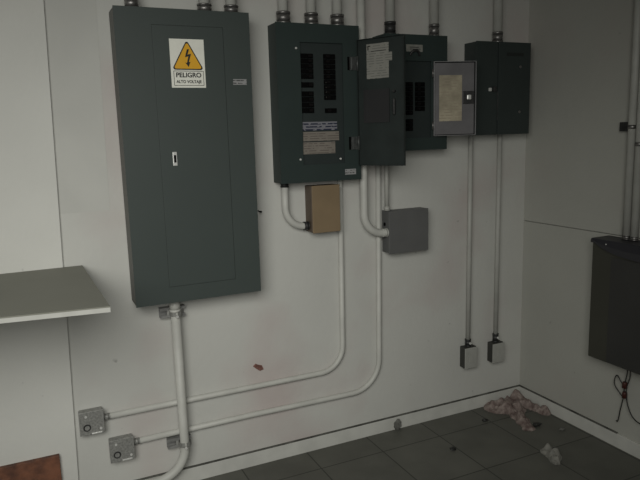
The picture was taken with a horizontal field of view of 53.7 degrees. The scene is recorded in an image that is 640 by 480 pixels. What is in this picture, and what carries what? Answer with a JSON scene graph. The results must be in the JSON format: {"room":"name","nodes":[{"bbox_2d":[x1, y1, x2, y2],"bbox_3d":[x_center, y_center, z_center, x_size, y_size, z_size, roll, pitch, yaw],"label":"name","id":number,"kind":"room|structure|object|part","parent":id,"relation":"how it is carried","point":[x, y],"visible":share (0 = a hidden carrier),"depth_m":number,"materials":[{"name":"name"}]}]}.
{"room":"electrical room","nodes":[
{"label":"electrical room","id":0,"kind":"room"},
{"bbox_2d":[0,0,528,479],"bbox_3d":[-1.157,-0.174,2.571,5.320,2.750,0.134,-6,11,-25],"label":"wall","id":1,"kind":"structure","parent":0,"point":[122,358],"depth_m":3.00,"materials":[{"name":"paint"}]},
{"bbox_2d":[0,265,110,323],"bbox_3d":[-1.321,0.218,2.065,1.128,0.019,0.740,-6,11,-25],"label":"wall shelf","id":2,"kind":"object","parent":1,"relation":"attached to","point":[63,291],"visible":1,"depth_m":2.12,"materials":[{"name":"grey laminate"}]},
{"bbox_2d":[43,0,109,213],"bbox_3d":[-0.982,-0.829,2.493,0.221,1.444,0.001,-6,11,-25],"label":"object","id":3,"kind":"structure","parent":1,"relation":"attached to","point":[70,25],"depth_m":2.54,"materials":[{"name":"paint"}]},
{"bbox_2d":[78,406,104,436],"bbox_3d":[-0.983,0.778,2.716,0.101,0.104,0.050,-6,11,-25],"label":"box","id":4,"kind":"object","parent":1,"relation":"attached to","point":[91,420],"visible":1,"depth_m":2.70,"materials":[{"name":"metal"}]},
{"bbox_2d":[108,433,134,463],"bbox_3d":[-0.875,0.918,2.788,0.104,0.103,0.050,-6,11,-25],"label":"box","id":5,"kind":"object","parent":1,"relation":"attached to","point":[121,448],"visible":1,"depth_m":2.77,"materials":[{"name":"metal"}]},
{"bbox_2d":[148,302,190,479],"bbox_3d":[-0.802,0.696,2.767,0.478,0.858,0.089,-6,11,-25],"label":"conduit","id":6,"kind":"object","parent":1,"relation":"attached to","point":[174,310],"visible":0.91,"depth_m":2.83,"materials":[{"name":"metal"}]},
{"bbox_2d":[109,5,260,307],"bbox_3d":[-0.558,-0.345,2.694,0.550,1.201,0.138,-6,11,-25],"label":"electrical panel","id":7,"kind":"object","parent":1,"relation":"attached to","point":[183,78],"visible":1,"depth_m":2.63,"materials":[{"name":"paint"}]},
{"bbox_2d":[124,0,138,6],"bbox_3d":[-0.759,-1.236,2.464,0.056,0.644,0.059,-6,11,-25],"label":"conduit","id":8,"kind":"object","parent":7,"relation":"on","point":[126,2],"visible":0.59,"depth_m":2.49,"materials":[{"name":"metal"}]},
{"bbox_3d":[-0.536,-0.662,2.585,0.124,0.059,0.001,-6,11,-25],"label":"text frame","id":9,"kind":"part","parent":7,"relation":"part of","materials":[{"name":"white paper"}]},
{"bbox_3d":[-0.521,-0.340,2.646,0.290,1.066,0.004,-6,11,-25],"label":"door","id":10,"kind":"part","parent":7,"relation":"part of","materials":[{"name":"paint"}]},
{"bbox_2d":[197,0,211,10],"bbox_3d":[-0.491,-1.265,2.587,0.062,0.644,0.065,-6,11,-25],"label":"conduit","id":11,"kind":"object","parent":7,"relation":"on","point":[202,4],"visible":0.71,"depth_m":2.61,"materials":[{"name":"metal"}]},
{"bbox_2d":[224,0,237,11],"bbox_3d":[-0.386,-1.276,2.635,0.062,0.644,0.065,-6,11,-25],"label":"conduit","id":12,"kind":"object","parent":7,"relation":"on","point":[230,5],"visible":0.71,"depth_m":2.66,"materials":[{"name":"metal"}]},
{"bbox_2d":[104,180,344,420],"bbox_3d":[-0.414,0.243,2.914,1.188,0.982,0.031,-6,11,-25],"label":"conduit","id":13,"kind":"object","parent":1,"relation":"attached to","point":[107,416],"visible":0.91,"depth_m":3.08,"materials":[{"name":"metal"}]},
{"bbox_2d":[134,166,381,444],"bbox_3d":[-0.264,0.238,2.985,1.289,1.248,0.031,-6,11,-25],"label":"conduit","id":14,"kind":"object","parent":1,"relation":"attached to","point":[372,379],"visible":0.96,"depth_m":3.17,"materials":[{"name":"metal"}]},
{"bbox_2d":[253,364,262,370],"bbox_3d":[-0.297,0.612,3.041,0.051,0.038,0.006,-6,11,-25],"label":"scrap","id":15,"kind":"object","parent":1,"relation":"attached to","point":[259,367],"visible":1,"depth_m":3.04,"materials":[{"name":"red"}]},
{"bbox_2d":[305,184,340,233],"bbox_3d":[0.013,-0.153,3.028,0.148,0.225,0.080,-6,11,-25],"label":"junction box","id":16,"kind":"object","parent":1,"relation":"attached to","point":[322,201],"visible":1,"depth_m":2.99,"materials":[{"name":"beige paint"}]},
{"bbox_2d":[136,385,518,479],"bbox_3d":[0.073,1.027,3.278,2.474,0.076,0.012,-6,11,-25],"label":"baseboard","id":17,"kind":"structure","parent":1,"relation":"attached to","point":[212,468],"depth_m":3.26,"materials":[{"name":"paint"}]},
{"bbox_2d":[268,22,405,183],"bbox_3d":[0.076,-0.629,2.930,0.605,0.704,0.256,-2,10,-1],"label":"electrical panel","id":18,"kind":"object","parent":1,"relation":"attached to","point":[337,97],"visible":1,"depth_m":2.88,"materials":[{"name":"green paint"}]},
{"bbox_2d":[276,0,290,21],"bbox_3d":[-0.172,-1.289,2.752,0.064,0.668,0.067,-6,11,-25],"label":"conduit","id":19,"kind":"object","parent":18,"relation":"on","point":[282,15],"visible":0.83,"depth_m":2.78,"materials":[{"name":"metal"}]},
{"bbox_2d":[280,183,309,229],"bbox_3d":[-0.119,-0.156,2.970,0.134,0.231,0.044,-6,11,-25],"label":"conduit","id":20,"kind":"object","parent":18,"relation":"attached to","point":[284,187],"visible":0.91,"depth_m":2.94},
{"bbox_2d":[304,0,318,23],"bbox_3d":[-0.049,-1.302,2.809,0.064,0.668,0.067,-6,11,-25],"label":"conduit","id":21,"kind":"object","parent":18,"relation":"on","point":[311,16],"visible":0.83,"depth_m":2.83,"materials":[{"name":"metal"}]},
{"bbox_2d":[330,0,343,24],"bbox_3d":[0.071,-1.315,2.863,0.064,0.668,0.067,-6,11,-25],"label":"conduit","id":22,"kind":"object","parent":18,"relation":"on","point":[337,18],"visible":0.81,"depth_m":2.89,"materials":[{"name":"metal"}]},
{"bbox_3d":[0.278,-0.629,2.886,0.245,0.574,0.014,5,12,35],"label":"door","id":23,"kind":"part","parent":18,"relation":"part of","materials":[{"name":"grey metal"}]},
{"bbox_2d":[357,0,388,236],"bbox_3d":[0.247,-0.836,3.020,0.148,1.675,0.045,-6,11,-25],"label":"conduit","id":24,"kind":"object","parent":1,"relation":"attached to","point":[368,226],"visible":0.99,"depth_m":3.08,"materials":[{"name":"white metal"}]},
{"bbox_2d":[382,207,427,253],"bbox_3d":[0.437,-0.051,3.249,0.238,0.218,0.074,-6,11,-25],"label":"junction box","id":25,"kind":"object","parent":1,"relation":"attached to","point":[407,227],"visible":0.98,"depth_m":3.21,"materials":[{"name":"grey paint"}]},
{"bbox_2d":[384,166,389,210],"bbox_3d":[0.334,-0.295,3.164,0.029,0.294,0.031,-6,11,-25],"label":"conduit","id":26,"kind":"object","parent":25,"relation":"on","point":[386,168],"visible":0.91,"depth_m":3.16,"materials":[{"name":"white metal"}]},
{"bbox_2d":[372,33,476,150],"bbox_3d":[0.518,-0.722,3.114,0.479,0.550,0.198,-6,11,-25],"label":"electrical panel","id":27,"kind":"object","parent":1,"relation":"attached to","point":[440,93],"visible":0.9,"depth_m":3.11,"materials":[{"name":"green paint"}]},
{"bbox_2d":[384,0,395,33],"bbox_3d":[0.327,-1.327,2.978,0.055,0.698,0.058,-6,11,-25],"label":"conduit","id":28,"kind":"object","parent":27,"relation":"on","point":[390,23],"visible":0.79,"depth_m":3.00,"materials":[{"name":"white metal"}]},
{"bbox_2d":[429,0,438,35],"bbox_3d":[0.557,-1.351,3.084,0.052,0.698,0.055,-6,11,-25],"label":"conduit","id":29,"kind":"object","parent":27,"relation":"on","point":[434,4],"visible":0.78,"depth_m":3.11,"materials":[{"name":"metal"}]},
{"bbox_3d":[0.665,-0.699,3.129,0.214,0.358,0.002,-3,10,-7],"label":"door","id":30,"kind":"part","parent":27,"relation":"part of","materials":[{"name":"grey metal"}]},
{"bbox_3d":[0.735,-0.707,3.133,0.056,0.062,0.006,-3,10,-7],"label":"latch plate","id":31,"kind":"part","parent":27,"relation":"part of","materials":[{"name":"metal"}]},
{"bbox_2d":[460,344,476,368],"bbox_3d":[0.838,0.656,3.563,0.084,0.123,0.052,-6,11,-25],"label":"outlet box","id":32,"kind":"object","parent":1,"relation":"attached to","point":[468,355],"visible":0.96,"depth_m":3.54,"materials":[{"name":"grey metal"}]},
{"bbox_3d":[0.847,0.661,3.544,0.084,0.119,0.005,-6,11,-25],"label":"plate","id":33,"kind":"part","parent":32,"relation":"part of","materials":[{"name":"grey metal"}]},
{"bbox_2d":[465,136,472,346],"bbox_3d":[0.816,0.022,3.450,0.034,1.166,0.042,-6,11,-25],"label":"conduit","id":34,"kind":"object","parent":1,"relation":"attached to","point":[468,343],"visible":1,"depth_m":3.44,"materials":[{"name":"metal"}]},
{"bbox_2d":[487,340,503,362],"bbox_3d":[1.014,0.643,3.644,0.083,0.117,0.052,-6,11,-25],"label":"outlet box","id":35,"kind":"object","parent":1,"relation":"attached to","point":[495,351],"visible":0.98,"depth_m":3.62,"materials":[{"name":"grey metal"}]},
{"bbox_3d":[1.023,0.647,3.626,0.083,0.113,0.005,-6,11,-25],"label":"plate","id":36,"kind":"part","parent":35,"relation":"part of","materials":[{"name":"grey metal"}]},
{"bbox_2d":[492,135,501,342],"bbox_3d":[0.993,0.007,3.532,0.034,1.174,0.042,-6,11,-25],"label":"conduit","id":37,"kind":"object","parent":1,"relation":"attached to","point":[495,333],"visible":0.97,"depth_m":3.52,"materials":[{"name":"metal"}]},
{"bbox_2d":[464,41,530,134],"bbox_3d":[0.943,-0.799,3.352,0.360,0.473,0.112,-6,11,-25],"label":"electrical panel","id":38,"kind":"object","parent":1,"relation":"attached to","point":[503,68],"visible":0.94,"depth_m":3.31,"materials":[{"name":"paint"}]},
{"bbox_2d":[492,0,502,41],"bbox_3d":[0.921,-1.384,3.258,0.055,0.712,0.058,-6,11,-25],"label":"conduit","id":39,"kind":"object","parent":38,"relation":"on","point":[497,34],"visible":0.87,"depth_m":3.28,"materials":[{"name":"metal"}]},
{"bbox_3d":[1.027,-0.800,3.344,0.214,0.473,0.006,-6,11,-25],"label":"door","id":40,"kind":"part","parent":38,"relation":"part of","materials":[{"name":"paint"}]},
{"bbox_3d":[1.024,-0.973,3.312,0.115,0.017,0.001,-6,11,-25],"label":"embossed plate","id":41,"kind":"part","parent":38,"relation":"part of","materials":[{"name":"black metal"}]},
{"bbox_2d":[202,407,639,479],"bbox_3d":[-0.141,1.550,0.759,5.320,0.100,4.720,-6,11,-25],"label":"floor","id":42,"kind":"structure","parent":0,"point":[497,448],"depth_m":3.13,"materials":[{"name":"tile"}]},
{"bbox_2d":[0,454,61,479],"bbox_3d":[-1.371,1.079,2.577,0.597,0.289,0.022,-6,11,-25],"label":"board","id":43,"kind":"object","parent":42,"relation":"on","point":[47,467],"visible":1,"depth_m":2.63,"materials":[{"name":"brown wood"}]},
{"bbox_2d":[394,419,401,429],"bbox_3d":[0.425,0.998,3.424,0.049,0.064,0.020,-6,11,-25],"label":"lump","id":44,"kind":"object","parent":42,"relation":"on","point":[397,424],"visible":1,"depth_m":3.42,"materials":[{"name":"grey"}]},
{"bbox_2d":[484,389,550,430],"bbox_3d":[1.140,0.953,3.564,0.288,0.066,0.360,-6,11,-25],"label":"crumpled cloth","id":45,"kind":"object","parent":42,"relation":"on","point":[515,406],"visible":1,"depth_m":3.60,"materials":[{"name":"pink fabric"}]},
{"bbox_2d":[533,422,541,426],"bbox_3d":[1.178,0.999,3.427,0.060,0.018,0.034,-6,11,-25],"label":"scrap","id":46,"kind":"object","parent":42,"relation":"on","point":[535,424],"visible":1,"depth_m":3.42,"materials":[{"name":"black metal"}]},
{"bbox_2d":[540,443,561,464],"bbox_3d":[1.143,1.041,3.103,0.079,0.047,0.166,-3,10,-9],"label":"crumpled paper","id":47,"kind":"object","parent":42,"relation":"on","point":[554,456],"visible":1,"depth_m":3.08,"materials":[{"name":"white paper"}]},
{"bbox_2d":[520,0,639,443],"bbox_3d":[2.196,-0.097,1.549,0.120,2.750,4.600,-6,11,-25],"label":"wall","id":48,"kind":"structure","parent":0,"point":[581,50],"depth_m":3.29,"materials":[{"name":"paint"}]},
{"bbox_2d":[519,384,639,458],"bbox_3d":[2.174,1.227,1.744,0.012,0.076,4.600,-6,11,-25],"label":"baseboard","id":49,"kind":"structure","parent":48,"relation":"attached to","point":[592,427],"depth_m":3.34,"materials":[{"name":"paint"}]},
{"bbox_2d":[588,235,639,374],"bbox_3d":[1.503,0.323,2.844,0.137,0.599,0.634,-6,11,-25],"label":"enclosure","id":50,"kind":"object","parent":48,"relation":"attached to","point":[614,325],"visible":0.98,"depth_m":2.97,"materials":[{"name":"metal"}]},
{"bbox_3d":[1.481,0.370,2.797,0.001,0.517,0.490,-6,11,-25],"label":"door","id":51,"kind":"part","parent":50,"relation":"part of","materials":[{"name":"black metal"}]},
{"bbox_2d":[614,370,639,423],"bbox_3d":[1.506,0.758,3.019,0.035,0.322,0.255,-6,11,-25],"label":"cable","id":52,"kind":"object","parent":50,"relation":"hanging from","point":[624,383],"visible":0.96,"depth_m":3.07,"materials":[{"name":"black rubber"}]},
{"bbox_2d":[619,0,639,239],"bbox_3d":[1.420,-0.839,2.868,0.046,1.684,0.101,-2,10,-4],"label":"conduit","id":53,"kind":"object","parent":48,"relation":"attached to","point":[630,126],"visible":0.87,"depth_m":2.88,"materials":[{"name":"metal"}]},
{"bbox_2d":[629,65,639,240],"bbox_3d":[1.438,-0.828,2.800,0.038,1.684,0.039,-6,11,-25],"label":"conduit","id":54,"kind":"object","parent":48,"relation":"attached to","point":[635,214],"visible":1,"depth_m":2.89,"materials":[{"name":"metal"}]}
]}

